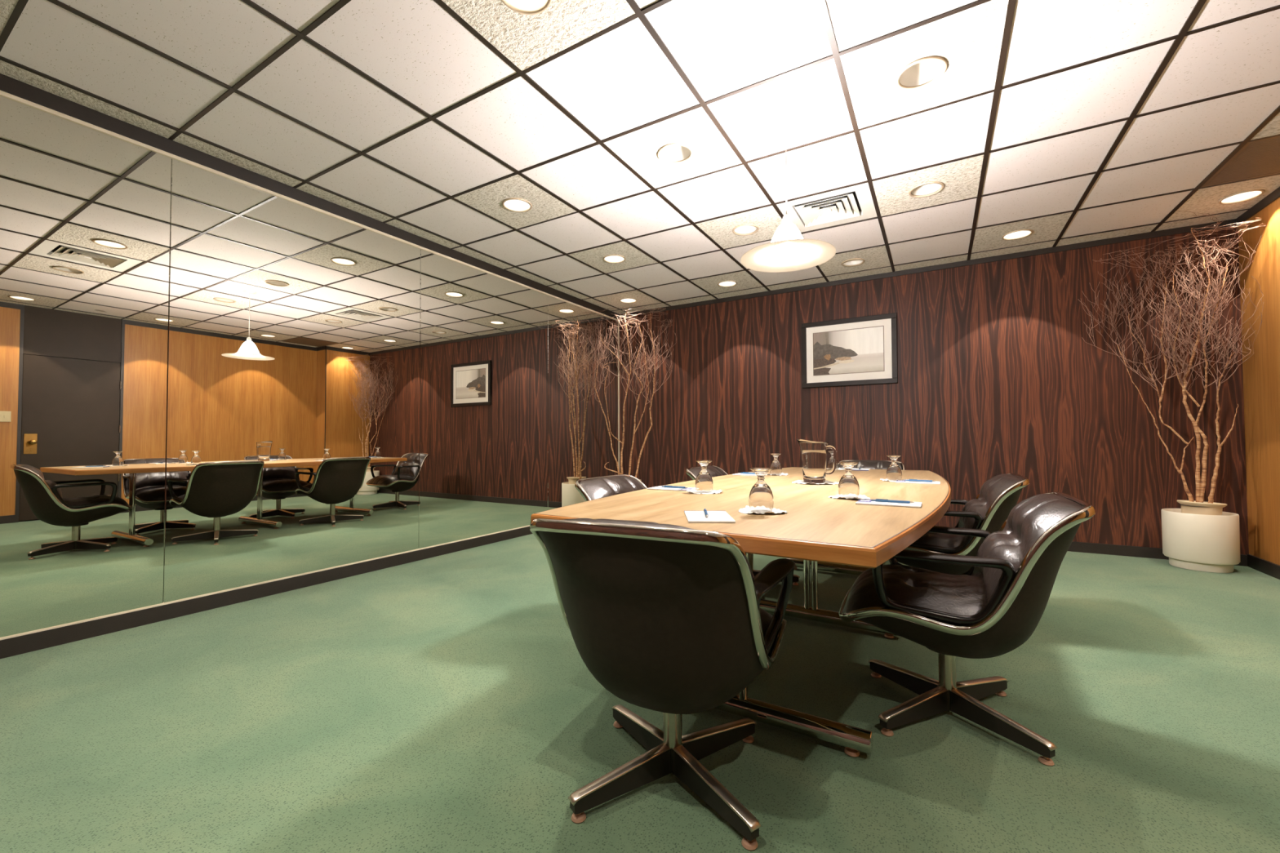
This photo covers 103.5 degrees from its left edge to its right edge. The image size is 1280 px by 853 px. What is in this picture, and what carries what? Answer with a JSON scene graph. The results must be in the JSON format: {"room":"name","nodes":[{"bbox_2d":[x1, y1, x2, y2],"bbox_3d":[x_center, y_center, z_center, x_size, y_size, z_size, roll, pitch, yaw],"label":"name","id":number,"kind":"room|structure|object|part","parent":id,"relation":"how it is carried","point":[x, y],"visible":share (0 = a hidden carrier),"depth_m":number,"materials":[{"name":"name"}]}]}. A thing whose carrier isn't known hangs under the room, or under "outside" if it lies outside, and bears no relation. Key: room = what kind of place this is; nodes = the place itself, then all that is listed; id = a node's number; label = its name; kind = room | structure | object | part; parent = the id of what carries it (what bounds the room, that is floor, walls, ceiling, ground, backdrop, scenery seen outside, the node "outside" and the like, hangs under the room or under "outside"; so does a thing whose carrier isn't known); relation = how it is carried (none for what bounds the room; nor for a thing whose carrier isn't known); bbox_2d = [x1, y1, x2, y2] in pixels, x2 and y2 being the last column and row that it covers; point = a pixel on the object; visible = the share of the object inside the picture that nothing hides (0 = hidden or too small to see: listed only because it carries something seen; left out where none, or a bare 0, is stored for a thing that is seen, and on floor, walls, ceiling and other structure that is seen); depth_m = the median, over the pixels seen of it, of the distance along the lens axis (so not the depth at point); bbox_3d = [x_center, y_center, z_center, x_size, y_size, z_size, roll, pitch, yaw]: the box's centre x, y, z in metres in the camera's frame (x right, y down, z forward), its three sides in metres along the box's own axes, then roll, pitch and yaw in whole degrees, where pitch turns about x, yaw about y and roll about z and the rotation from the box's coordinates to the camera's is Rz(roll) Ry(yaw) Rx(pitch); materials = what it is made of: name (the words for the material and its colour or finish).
{"room":"conference room","nodes":[
{"label":"conference room","id":0,"kind":"room"},
{"bbox_2d":[583,306,676,480],"bbox_3d":[-0.123,-0.170,5.893,0.834,2.521,0.870,-1,-2,31],"label":"branches","id":1,"kind":"object","parent":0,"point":[658,308],"visible":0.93,"depth_m":5.99,"materials":[{"name":"plant"}]},
{"bbox_2d":[0,533,1279,852],"bbox_3d":[0.701,1.043,2.438,5.984,0.080,6.182,-1,-2,31],"label":"floor","id":2,"kind":"structure","parent":0,"point":[449,703],"depth_m":1.63,"materials":[{"name":"carpet"}]},
{"bbox_2d":[574,474,647,501],"bbox_3d":[0.096,0.625,2.386,0.692,0.759,0.643,-1,-2,31],"label":"swivel chair","id":3,"kind":"object","parent":2,"relation":"on","point":[596,487],"visible":0.23,"depth_m":2.42,"materials":[{"name":"leather"}]},
{"bbox_2d":[529,518,795,850],"bbox_3d":[0.085,0.601,1.416,0.643,0.759,0.692,-1,-2,25],"label":"swivel chair","id":4,"kind":"object","parent":2,"relation":"on","point":[668,620],"visible":1,"depth_m":1.18,"materials":[{"name":"black leather"}]},
{"bbox_3d":[-0.042,0.927,1.333,0.300,0.068,0.027,1,-2,-33],"label":"leg","id":5,"kind":"part","parent":4,"relation":"part of","materials":[{"name":"black paint"}]},
{"bbox_2d":[562,518,697,530],"bbox_3d":[0.005,0.397,1.248,0.524,0.359,0.265,-1,-2,25],"label":"cushion","id":6,"kind":"object","parent":4,"relation":"on","point":[602,520],"depth_m":1.14,"materials":[{"name":"leather"}]},
{"bbox_3d":[0.004,0.932,1.558,0.027,0.068,0.300,1,-2,-33],"label":"leg","id":7,"kind":"part","parent":4,"relation":"part of","materials":[{"name":"black paint"}]},
{"bbox_3d":[0.182,0.925,1.287,0.027,0.068,0.300,1,-2,-33],"label":"leg","id":8,"kind":"part","parent":4,"relation":"part of","materials":[{"name":"black paint"}]},
{"bbox_3d":[0.228,0.930,1.512,0.300,0.068,0.027,1,-2,-33],"label":"leg","id":9,"kind":"part","parent":4,"relation":"part of","materials":[{"name":"black paint"}]},
{"bbox_2d":[759,607,772,635],"bbox_3d":[0.133,0.577,1.521,0.534,0.129,0.433,-1,-2,25],"label":"seat cushion","id":10,"kind":"object","parent":4,"relation":"on","point":[766,618],"depth_m":1.44,"materials":[{"name":"leather"}]},
{"bbox_3d":[0.350,0.483,1.337,0.074,0.211,0.373,-1,-2,30],"label":"armrest","id":11,"kind":"part","parent":4,"relation":"part of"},
{"bbox_2d":[530,466,951,757],"bbox_3d":[0.867,0.648,2.580,1.244,0.715,2.994,-1,-2,32],"label":"conference table","id":12,"kind":"object","parent":2,"relation":"on","point":[819,531],"visible":0.61,"depth_m":1.62,"materials":[{"name":"brown wood"}]},
{"bbox_2d":[646,485,695,491],"bbox_3d":[0.151,0.285,2.332,0.200,0.005,0.128,-1,-2,31],"label":"notepad","id":13,"kind":"object","parent":12,"relation":"on","point":[660,487],"visible":0.92,"depth_m":2.31,"materials":[{"name":"paper"}]},
{"bbox_2d":[662,485,688,488],"bbox_3d":[0.161,0.277,2.326,0.136,0.011,0.009,-1,-2,31],"label":"ballpoint pen","id":14,"kind":"object","parent":13,"relation":"on","point":[668,486],"visible":1,"depth_m":2.33,"materials":[{"name":"blue plastic"}]},
{"bbox_2d":[687,489,723,493],"bbox_3d":[0.283,0.277,2.179,0.153,0.011,0.153,-1,-2,31],"label":"doily","id":15,"kind":"object","parent":12,"relation":"on","point":[688,491],"visible":0.74,"depth_m":2.16,"materials":[{"name":"white paper"}]},
{"bbox_2d":[695,460,713,493],"bbox_3d":[0.278,0.214,2.189,0.078,0.135,0.078,0,-1,-9],"label":"water goblet","id":16,"kind":"object","parent":15,"relation":"on","point":[704,481],"visible":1,"depth_m":2.16,"materials":[{"name":"clear glass"}]},
{"bbox_2d":[684,511,735,523],"bbox_3d":[0.201,0.264,1.486,0.129,0.005,0.200,0,-1,2],"label":"notepad","id":17,"kind":"object","parent":12,"relation":"on","point":[693,517],"visible":0.83,"depth_m":1.46,"materials":[{"name":"paper"}]},
{"bbox_2d":[703,508,708,516],"bbox_3d":[0.197,0.256,1.508,0.009,0.011,0.136,0,-1,5],"label":"ballpoint pen","id":18,"kind":"object","parent":17,"relation":"on","point":[704,509],"visible":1,"depth_m":1.48,"materials":[{"name":"blue plastic"}]},
{"bbox_3d":[0.346,0.616,1.704,0.031,0.602,0.031,-1,-2,32],"label":"post","id":19,"kind":"part","parent":12,"relation":"part of","materials":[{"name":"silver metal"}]},
{"bbox_2d":[732,473,767,475],"bbox_3d":[0.711,0.305,3.238,0.200,0.005,0.128,-1,-2,31],"label":"notepad","id":20,"kind":"object","parent":12,"relation":"on","point":[735,473],"visible":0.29,"depth_m":3.20,"materials":[{"name":"paper"}]},
{"bbox_2d":[740,471,755,474],"bbox_3d":[0.712,0.297,3.237,0.136,0.011,0.009,-1,-2,31],"label":"ballpoint pen","id":21,"kind":"object","parent":20,"relation":"on","point":[745,473],"visible":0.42,"depth_m":3.24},
{"bbox_2d":[738,506,788,514],"bbox_3d":[0.390,0.263,1.594,0.153,0.010,0.154,-1,-2,31],"label":"doily","id":22,"kind":"object","parent":12,"relation":"on","point":[744,510],"visible":0.7,"depth_m":1.59,"materials":[{"name":"white paper"}]},
{"bbox_2d":[748,467,773,512],"bbox_3d":[0.385,0.199,1.603,0.078,0.135,0.078,1,-2,-41],"label":"water goblet","id":23,"kind":"object","parent":22,"relation":"on","point":[761,500],"visible":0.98,"depth_m":1.58,"materials":[{"name":"clear glass"}]},
{"bbox_2d":[766,472,787,475],"bbox_3d":[0.870,0.301,3.231,0.153,0.010,0.154,-1,-2,31],"label":"doily","id":24,"kind":"object","parent":12,"relation":"on","point":[782,473],"visible":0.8,"depth_m":3.22,"materials":[{"name":"white paper"}]},
{"bbox_2d":[769,453,782,475],"bbox_3d":[0.872,0.237,3.237,0.078,0.135,0.078,0,-1,0],"label":"water goblet","id":25,"kind":"object","parent":24,"relation":"on","point":[775,465],"visible":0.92,"depth_m":3.21,"materials":[{"name":"clear glass"}]},
{"bbox_3d":[0.862,0.636,2.607,0.031,0.602,0.031,-1,-2,32],"label":"post","id":26,"kind":"part","parent":12,"relation":"part of","materials":[{"name":"silver metal"}]},
{"bbox_3d":[0.894,0.635,2.587,0.031,0.602,0.031,-1,-2,32],"label":"post","id":27,"kind":"part","parent":12,"relation":"part of","materials":[{"name":"silver metal"}]},
{"bbox_2d":[792,480,839,484],"bbox_3d":[0.915,0.286,2.621,0.244,0.011,0.245,-1,-2,31],"label":"doily","id":28,"kind":"object","parent":12,"relation":"on","point":[799,482],"visible":0.66,"depth_m":2.61,"materials":[{"name":"white paper"}]},
{"bbox_2d":[796,439,836,483],"bbox_3d":[0.908,0.176,2.628,0.151,0.226,0.179,0,-1,-11],"label":"water pitcher","id":29,"kind":"object","parent":28,"relation":"on","point":[813,454],"visible":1,"depth_m":2.58,"materials":[{"name":"clear glass"}]},
{"bbox_3d":[0.973,0.169,2.577,0.063,0.149,0.015,-2,-2,43],"label":"handle","id":30,"kind":"part","parent":29,"relation":"part of","materials":[{"name":"clear glass"}]},
{"bbox_2d":[828,494,870,499],"bbox_3d":[0.814,0.270,1.962,0.153,0.011,0.153,-1,-2,31],"label":"doily","id":31,"kind":"object","parent":12,"relation":"on","point":[863,497],"visible":0.66,"depth_m":1.94,"materials":[{"name":"white paper"}]},
{"bbox_2d":[838,462,859,497],"bbox_3d":[0.813,0.206,1.966,0.078,0.135,0.078,-1,-2,40],"label":"water goblet","id":32,"kind":"object","parent":31,"relation":"on","point":[848,485],"visible":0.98,"depth_m":1.94,"materials":[{"name":"clear glass"}]},
{"bbox_2d":[851,468,871,471],"bbox_3d":[1.623,0.313,3.720,0.129,0.005,0.200,-1,-2,29],"label":"notepad","id":33,"kind":"object","parent":12,"relation":"on","point":[860,469],"visible":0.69,"depth_m":3.65,"materials":[{"name":"paper"}]},
{"bbox_2d":[855,498,921,507],"bbox_3d":[0.875,0.268,1.773,0.200,0.005,0.128,-1,-2,31],"label":"notepad","id":34,"kind":"object","parent":12,"relation":"on","point":[867,502],"visible":0.94,"depth_m":1.74,"materials":[{"name":"paper"}]},
{"bbox_2d":[871,498,914,503],"bbox_3d":[0.885,0.260,1.767,0.136,0.011,0.009,-1,-2,31],"label":"ballpoint pen","id":35,"kind":"object","parent":34,"relation":"on","point":[876,500],"visible":1,"depth_m":1.77,"materials":[{"name":"blue plastic"}]},
{"bbox_2d":[880,478,907,481],"bbox_3d":[1.389,0.287,2.741,0.153,0.011,0.153,-1,-2,31],"label":"doily","id":36,"kind":"object","parent":12,"relation":"on","point":[881,478],"visible":0.49,"depth_m":2.74,"materials":[{"name":"white paper"}]},
{"bbox_2d":[886,455,902,480],"bbox_3d":[1.384,0.223,2.749,0.078,0.135,0.078,1,-2,-40],"label":"water goblet","id":37,"kind":"object","parent":36,"relation":"on","point":[894,473],"visible":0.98,"depth_m":2.72,"materials":[{"name":"clear glass"}]},
{"bbox_2d":[895,480,940,484],"bbox_3d":[1.445,0.287,2.624,0.200,0.005,0.128,-1,-2,31],"label":"notepad","id":38,"kind":"object","parent":12,"relation":"on","point":[897,481],"visible":0.96,"depth_m":2.60,"materials":[{"name":"paper"}]},
{"bbox_2d":[905,479,935,481],"bbox_3d":[1.458,0.279,2.622,0.136,0.011,0.009,-1,-2,31],"label":"ballpoint pen","id":39,"kind":"object","parent":38,"relation":"on","point":[908,480],"visible":1,"depth_m":2.62,"materials":[{"name":"blue plastic"}]},
{"bbox_3d":[1.450,0.312,3.772,0.153,0.011,0.153,-1,-2,31],"label":"doily","id":40,"kind":"object","parent":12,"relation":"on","visible":0},
{"bbox_2d":[827,451,838,469],"bbox_3d":[1.445,0.248,3.781,0.078,0.135,0.078,0,-1,10],"label":"water goblet","id":41,"kind":"object","parent":40,"relation":"on","point":[830,462],"visible":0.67,"depth_m":3.76,"materials":[{"name":"clear glass"}]},
{"bbox_2d":[685,465,799,585],"bbox_3d":[0.699,0.645,3.307,0.692,0.759,0.643,-1,-2,31],"label":"swivel chair","id":42,"kind":"object","parent":2,"relation":"on","point":[714,471],"visible":0.19,"depth_m":3.28,"materials":[{"name":"leather"}]},
{"bbox_2d":[688,466,727,477],"bbox_3d":[0.534,0.448,3.409,0.265,0.359,0.524,-1,-2,31],"label":"cushion","id":43,"kind":"object","parent":42,"relation":"on","point":[714,471],"depth_m":3.38,"materials":[{"name":"leather"}]},
{"bbox_3d":[0.875,0.971,3.278,0.300,0.068,0.027,0,-1,5],"label":"leg","id":44,"kind":"part","parent":42,"relation":"part of","materials":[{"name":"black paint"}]},
{"bbox_2d":[838,460,905,470],"bbox_3d":[1.804,0.659,4.043,0.644,0.759,0.692,-1,-2,33],"label":"swivel chair","id":45,"kind":"object","parent":2,"relation":"on","point":[873,464],"visible":0.1,"depth_m":4.22,"materials":[{"name":"leather"}]},
{"bbox_2d":[896,473,1029,574],"bbox_3d":[1.611,0.626,2.676,0.692,0.759,0.643,-1,-2,29],"label":"swivel chair","id":46,"kind":"object","parent":2,"relation":"on","point":[997,497],"visible":0.47,"depth_m":2.44,"materials":[{"name":"leather"}]},
{"bbox_2d":[915,526,964,553],"bbox_3d":[1.510,0.602,2.731,0.433,0.129,0.534,-1,-2,29],"label":"seat cushion","id":47,"kind":"object","parent":46,"relation":"on","point":[941,543],"depth_m":2.50,"materials":[{"name":"leather"}]},
{"bbox_3d":[1.447,0.506,2.454,0.373,0.211,0.074,-1,-2,23],"label":"armrest","id":48,"kind":"part","parent":46,"relation":"part of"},
{"bbox_3d":[1.711,0.517,2.938,0.373,0.211,0.074,-1,-2,34],"label":"armrest","id":49,"kind":"part","parent":46,"relation":"part of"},
{"bbox_2d":[957,474,1022,540],"bbox_3d":[1.778,0.423,2.590,0.265,0.359,0.524,-1,-2,29],"label":"cushion","id":50,"kind":"object","parent":46,"relation":"on","point":[997,497],"depth_m":2.39,"materials":[{"name":"leather"}]},
{"bbox_2d":[838,491,1095,766],"bbox_3d":[1.073,0.605,1.739,0.692,0.759,0.643,-1,-2,30],"label":"swivel chair","id":51,"kind":"object","parent":2,"relation":"on","point":[991,609],"visible":0.95,"depth_m":1.57,"materials":[{"name":"leather"}]},
{"bbox_3d":[0.994,0.936,1.886,0.027,0.068,0.300,0,-2,-24],"label":"leg","id":52,"kind":"part","parent":51,"relation":"part of","materials":[{"name":"black paint"}]},
{"bbox_3d":[0.913,0.932,1.672,0.300,0.068,0.027,0,-2,-24],"label":"leg","id":53,"kind":"part","parent":51,"relation":"part of","materials":[{"name":"black paint"}]},
{"bbox_2d":[843,564,986,626],"bbox_3d":[0.974,0.581,1.796,0.433,0.129,0.534,-1,-2,30],"label":"seat cushion","id":54,"kind":"object","parent":51,"relation":"on","point":[956,600],"depth_m":1.64,"materials":[{"name":"leather"}]},
{"bbox_3d":[1.060,0.751,1.743,0.150,0.023,0.150,-1,-2,30],"label":"seat plate","id":55,"kind":"part","parent":51,"relation":"part of","materials":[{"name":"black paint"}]},
{"bbox_3d":[1.178,0.496,2.000,0.373,0.211,0.074,-1,-2,35],"label":"armrest","id":56,"kind":"part","parent":51,"relation":"part of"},
{"bbox_3d":[0.905,0.485,1.520,0.373,0.211,0.074,-1,-2,24],"label":"armrest","id":57,"kind":"part","parent":51,"relation":"part of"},
{"bbox_3d":[1.208,0.934,1.806,0.300,0.068,0.027,0,-2,-24],"label":"leg","id":58,"kind":"part","parent":51,"relation":"part of","materials":[{"name":"black paint"}]},
{"bbox_3d":[1.128,0.929,1.591,0.027,0.068,0.300,0,-2,-24],"label":"leg","id":59,"kind":"part","parent":51,"relation":"part of","materials":[{"name":"black paint"}]},
{"bbox_2d":[971,493,1084,605],"bbox_3d":[1.238,0.402,1.650,0.265,0.359,0.524,-1,-2,30],"label":"cushion","id":60,"kind":"object","parent":51,"relation":"on","point":[1042,526],"depth_m":1.47,"materials":[{"name":"leather"}]},
{"bbox_2d":[1077,210,1266,573],"bbox_3d":[3.766,-0.228,3.519,0.904,2.492,1.001,-1,-2,31],"label":"potted plant","id":61,"kind":"object","parent":2,"relation":"on","point":[1197,535],"visible":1,"depth_m":3.65,"materials":[{"name":"plant"}]},
{"bbox_2d":[0,0,1279,314],"bbox_3d":[0.691,-1.577,2.503,5.784,0.026,5.982,-1,-2,31],"label":"ceiling","id":62,"kind":"structure","parent":0,"point":[1065,122],"depth_m":2.49,"materials":[{"name":"tile"}]},
{"bbox_2d":[502,197,532,212],"bbox_3d":[-0.848,-1.581,3.485,0.205,0.109,0.205,-1,-2,31],"label":"recessed light","id":63,"kind":"object","parent":62,"relation":"in","point":[513,204],"visible":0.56,"depth_m":3.55,"materials":[{"name":"white"}]},
{"bbox_2d":[501,0,551,14],"bbox_3d":[-0.418,-1.624,1.820,0.205,0.109,0.205,-1,-2,31],"label":"recessed light","id":64,"kind":"object","parent":62,"relation":"in","point":[522,6],"visible":1,"depth_m":1.90,"materials":[{"name":"white"}]},
{"bbox_2d":[603,254,626,263],"bbox_3d":[-0.230,-1.558,4.529,0.205,0.109,0.205,-1,-2,31],"label":"recessed light","id":65,"kind":"object","parent":62,"relation":"in","point":[614,259],"visible":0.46,"depth_m":4.60,"materials":[{"name":"white"}]},
{"bbox_2d":[619,297,636,302],"bbox_3d":[-0.137,-1.525,5.884,0.205,0.109,0.205,-1,-2,31],"label":"recessed light","id":66,"kind":"object","parent":62,"relation":"in","point":[623,300],"visible":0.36,"depth_m":5.95,"materials":[{"name":"white"}]},
{"bbox_2d":[635,0,658,8],"bbox_3d":[0.107,-1.605,1.510,0.587,0.042,0.585,-1,-2,31],"label":"ceiling light","id":67,"kind":"object","parent":62,"relation":"in","point":[642,4],"visible":1,"depth_m":1.88,"materials":[{"name":"white metal"}]},
{"bbox_2d":[657,142,693,164],"bbox_3d":[0.200,-1.601,2.865,0.205,0.109,0.205,-1,-2,31],"label":"recessed light","id":68,"kind":"object","parent":62,"relation":"in","point":[673,153],"visible":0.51,"depth_m":2.93,"materials":[{"name":"white metal"}]},
{"bbox_2d":[717,280,737,287],"bbox_3d":[0.912,-1.544,5.264,0.205,0.109,0.205,-1,-2,31],"label":"recessed light","id":69,"kind":"object","parent":62,"relation":"in","point":[727,283],"visible":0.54,"depth_m":5.33,"materials":[{"name":"white"}]},
{"bbox_2d":[732,223,759,235],"bbox_3d":[0.818,-1.577,3.910,0.205,0.109,0.205,-1,-2,31],"label":"recessed light","id":70,"kind":"object","parent":62,"relation":"in","point":[744,229],"visible":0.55,"depth_m":3.98,"materials":[{"name":"white metal"}]},
{"bbox_2d":[740,108,835,272],"bbox_3d":[0.739,-1.211,2.547,0.460,0.715,0.460,-1,-2,31],"label":"pendant lamp","id":71,"kind":"object","parent":62,"relation":"hanging from","point":[787,251],"visible":1,"depth_m":2.56,"materials":[{"name":"white metal"}]},
{"bbox_3d":[0.738,-1.292,2.549,0.006,0.517,0.006,-1,-2,31],"label":"cord","id":72,"kind":"part","parent":71,"relation":"part of","materials":[{"name":"white metal"}]},
{"bbox_2d":[776,182,876,232],"bbox_3d":[1.342,-1.559,3.599,0.587,0.042,0.585,-1,-2,31],"label":"ceiling vent","id":73,"kind":"object","parent":62,"relation":"in","point":[852,203],"visible":0.99,"depth_m":3.58,"materials":[{"name":"white metal"}]},
{"bbox_3d":[1.342,-1.544,3.599,0.044,0.004,0.044,-1,-2,31],"label":"plate","id":74,"kind":"part","parent":73,"relation":"part of","materials":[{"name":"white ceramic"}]},
{"bbox_2d":[840,257,865,266],"bbox_3d":[1.960,-1.564,4.645,0.205,0.109,0.205,-1,-2,31],"label":"recessed light","id":75,"kind":"object","parent":62,"relation":"in","point":[856,261],"visible":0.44,"depth_m":4.71,"materials":[{"name":"white metal"}]},
{"bbox_2d":[894,56,947,90],"bbox_3d":[1.249,-1.620,2.245,0.205,0.109,0.205,-1,-2,31],"label":"recessed light","id":76,"kind":"object","parent":62,"relation":"in","point":[922,73],"visible":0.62,"depth_m":2.30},
{"bbox_2d":[908,181,944,197],"bbox_3d":[1.866,-1.597,3.290,0.205,0.109,0.205,-1,-2,31],"label":"recessed light","id":77,"kind":"object","parent":62,"relation":"in","point":[927,188],"visible":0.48,"depth_m":3.35,"materials":[{"name":"white metal"}]},
{"bbox_2d":[1001,229,1033,239],"bbox_3d":[3.009,-1.583,4.025,0.205,0.109,0.205,-1,-2,31],"label":"recessed light","id":78,"kind":"object","parent":62,"relation":"in","point":[1020,233],"visible":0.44,"depth_m":4.08,"materials":[{"name":"white"}]},
{"bbox_2d":[1200,135,1279,187],"bbox_3d":[3.748,-1.578,2.882,0.585,0.020,0.589,-1,-2,31],"label":"tile","id":79,"kind":"object","parent":62,"relation":"in","point":[1260,157],"visible":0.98,"depth_m":3.00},
{"bbox_2d":[1217,189,1265,204],"bbox_3d":[4.057,-1.602,3.405,0.205,0.109,0.205,-1,-2,31],"label":"recessed light","id":80,"kind":"object","parent":62,"relation":"in","point":[1243,196],"visible":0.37,"depth_m":3.44,"materials":[{"name":"white"}]},
{"bbox_2d":[618,225,1248,555],"bbox_3d":[2.243,-0.350,5.091,5.984,2.824,0.100,-1,-2,31],"label":"wall","id":81,"kind":"structure","parent":0,"point":[997,375],"depth_m":4.51,"materials":[{"name":"brown wood"}]},
{"bbox_2d":[800,312,897,388],"bbox_3d":[2.101,-0.759,5.109,0.902,0.682,0.030,-1,-2,31],"label":"framed picture","id":82,"kind":"object","parent":81,"relation":"attached to","point":[859,350],"visible":1,"depth_m":5.09},
{"bbox_2d":[813,326,884,375],"bbox_3d":[2.101,-0.764,5.109,0.662,0.439,0.002,-1,-2,31],"label":"print","id":83,"kind":"object","parent":82,"relation":"attached to","point":[851,350],"depth_m":5.10},
{"bbox_2d":[618,218,1236,317],"bbox_3d":[2.084,-1.485,5.146,5.490,0.050,0.012,-1,-2,31],"label":"trim","id":84,"kind":"structure","parent":81,"relation":"attached to","point":[1187,228],"depth_m":4.61,"materials":[{"name":"black paint"}]},
{"bbox_2d":[1067,541,1247,566],"bbox_3d":[2.093,1.022,5.083,5.466,0.082,0.014,-1,-2,31],"label":"baseboard","id":85,"kind":"structure","parent":81,"relation":"attached to","point":[1081,547],"depth_m":4.03,"materials":[{"name":"black paint"}]},
{"bbox_2d":[1160,508,1240,573],"bbox_3d":[4.071,0.820,3.670,0.381,0.402,0.381,-1,-2,31],"label":"planter","id":86,"kind":"object","parent":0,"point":[1195,540],"depth_m":3.55,"materials":[{"name":"white ceramic"}]},
{"bbox_2d":[1176,499,1226,515],"bbox_3d":[4.086,0.746,3.674,0.248,0.398,0.248,2,-2,31],"label":"pot","id":87,"kind":"object","parent":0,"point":[1190,506],"depth_m":3.62,"materials":[{"name":"beige ceramic"}]},
{"bbox_2d":[1238,197,1279,565],"bbox_3d":[4.426,-0.403,3.292,0.394,2.824,0.777,-1,-2,31],"label":"wall","id":88,"kind":"structure","parent":0,"point":[1261,371],"depth_m":3.51,"materials":[{"name":"orange wood"}]},
{"bbox_2d":[1235,186,1279,226],"bbox_3d":[3.046,-1.583,1.103,0.306,0.062,5.970,-1,-2,31],"label":"trim","id":89,"kind":"structure","parent":88,"relation":"attached to","point":[1275,194],"depth_m":3.48,"materials":[{"name":"black paint"}]},
{"bbox_3d":[-1.845,-0.361,3.976,0.080,2.824,5.982,-1,-2,31],"label":"wall","id":90,"kind":"structure","parent":0,"visible":0},
{"bbox_2d":[0,95,171,637],"bbox_3d":[-2.925,-0.276,2.041,0.012,2.391,1.536,-1,-2,31],"label":"mirror panel","id":91,"kind":"object","parent":90,"relation":"attached to","point":[85,211],"visible":1,"depth_m":2.42,"materials":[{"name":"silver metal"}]},
{"bbox_2d":[0,525,529,639],"bbox_3d":[-1.797,0.965,3.910,0.028,0.008,5.968,-1,-2,31],"label":"trim","id":92,"kind":"structure","parent":90,"relation":"attached to","point":[276,580],"depth_m":2.85,"materials":[{"name":"metal"}]},
{"bbox_2d":[0,526,532,658],"bbox_3d":[-1.795,1.009,3.907,0.034,0.080,5.968,-1,-2,31],"label":"baseboard","id":93,"kind":"structure","parent":90,"relation":"attached to","point":[20,645],"depth_m":2.85,"materials":[{"name":"black paint"}]},
{"bbox_2d":[163,158,420,603],"bbox_3d":[-2.145,-0.247,3.359,0.012,2.391,1.525,-1,-2,31],"label":"mirror panel","id":94,"kind":"object","parent":90,"relation":"attached to","point":[292,443],"visible":1,"depth_m":3.17,"materials":[{"name":"clear mirror"}]},
{"bbox_2d":[0,73,618,319],"bbox_3d":[-1.805,-1.486,3.970,0.032,0.077,5.970,-1,-2,31],"label":"trim","id":95,"kind":"structure","parent":90,"relation":"attached to","point":[11,86],"depth_m":2.97,"materials":[{"name":"black paint"}]},
{"bbox_2d":[0,89,618,320],"bbox_3d":[-1.806,-1.438,3.970,0.028,0.018,5.970,-1,-2,31],"label":"trim","id":96,"kind":"structure","parent":90,"relation":"attached to","point":[6,95],"depth_m":2.98,"materials":[{"name":"black metal"}]},
{"bbox_2d":[418,248,547,548],"bbox_3d":[-1.367,-0.218,4.675,0.012,2.391,1.531,-1,-2,31],"label":"mirror panel","id":97,"kind":"object","parent":90,"relation":"attached to","point":[483,460],"visible":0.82,"depth_m":4.53,"materials":[{"name":"clear mirror"}]},
{"bbox_2d":[547,295,618,510],"bbox_3d":[-0.630,-0.190,5.921,0.012,2.391,1.363,-1,-2,31],"label":"mirror panel","id":98,"kind":"object","parent":90,"relation":"attached to","point":[579,442],"visible":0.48,"depth_m":5.75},
{"bbox_2d":[617,320,619,469],"bbox_3d":[-0.280,-0.196,6.515,0.026,2.442,0.012,-1,-2,31],"label":"trim","id":99,"kind":"structure","parent":90,"relation":"attached to","point":[618,321],"depth_m":6.52,"materials":[{"name":"metal"}]},
{"bbox_3d":[3.030,-0.462,0.643,0.100,2.824,5.205,-1,-2,31],"label":"wall","id":100,"kind":"structure","parent":0,"visible":0},
{"bbox_2d":[1247,554,1279,579],"bbox_3d":[3.054,0.915,1.041,0.308,0.090,5.968,-1,-2,31],"label":"baseboard","id":101,"kind":"structure","parent":100,"relation":"attached to","point":[1267,567],"depth_m":3.50,"materials":[{"name":"black paint"}]}
]}

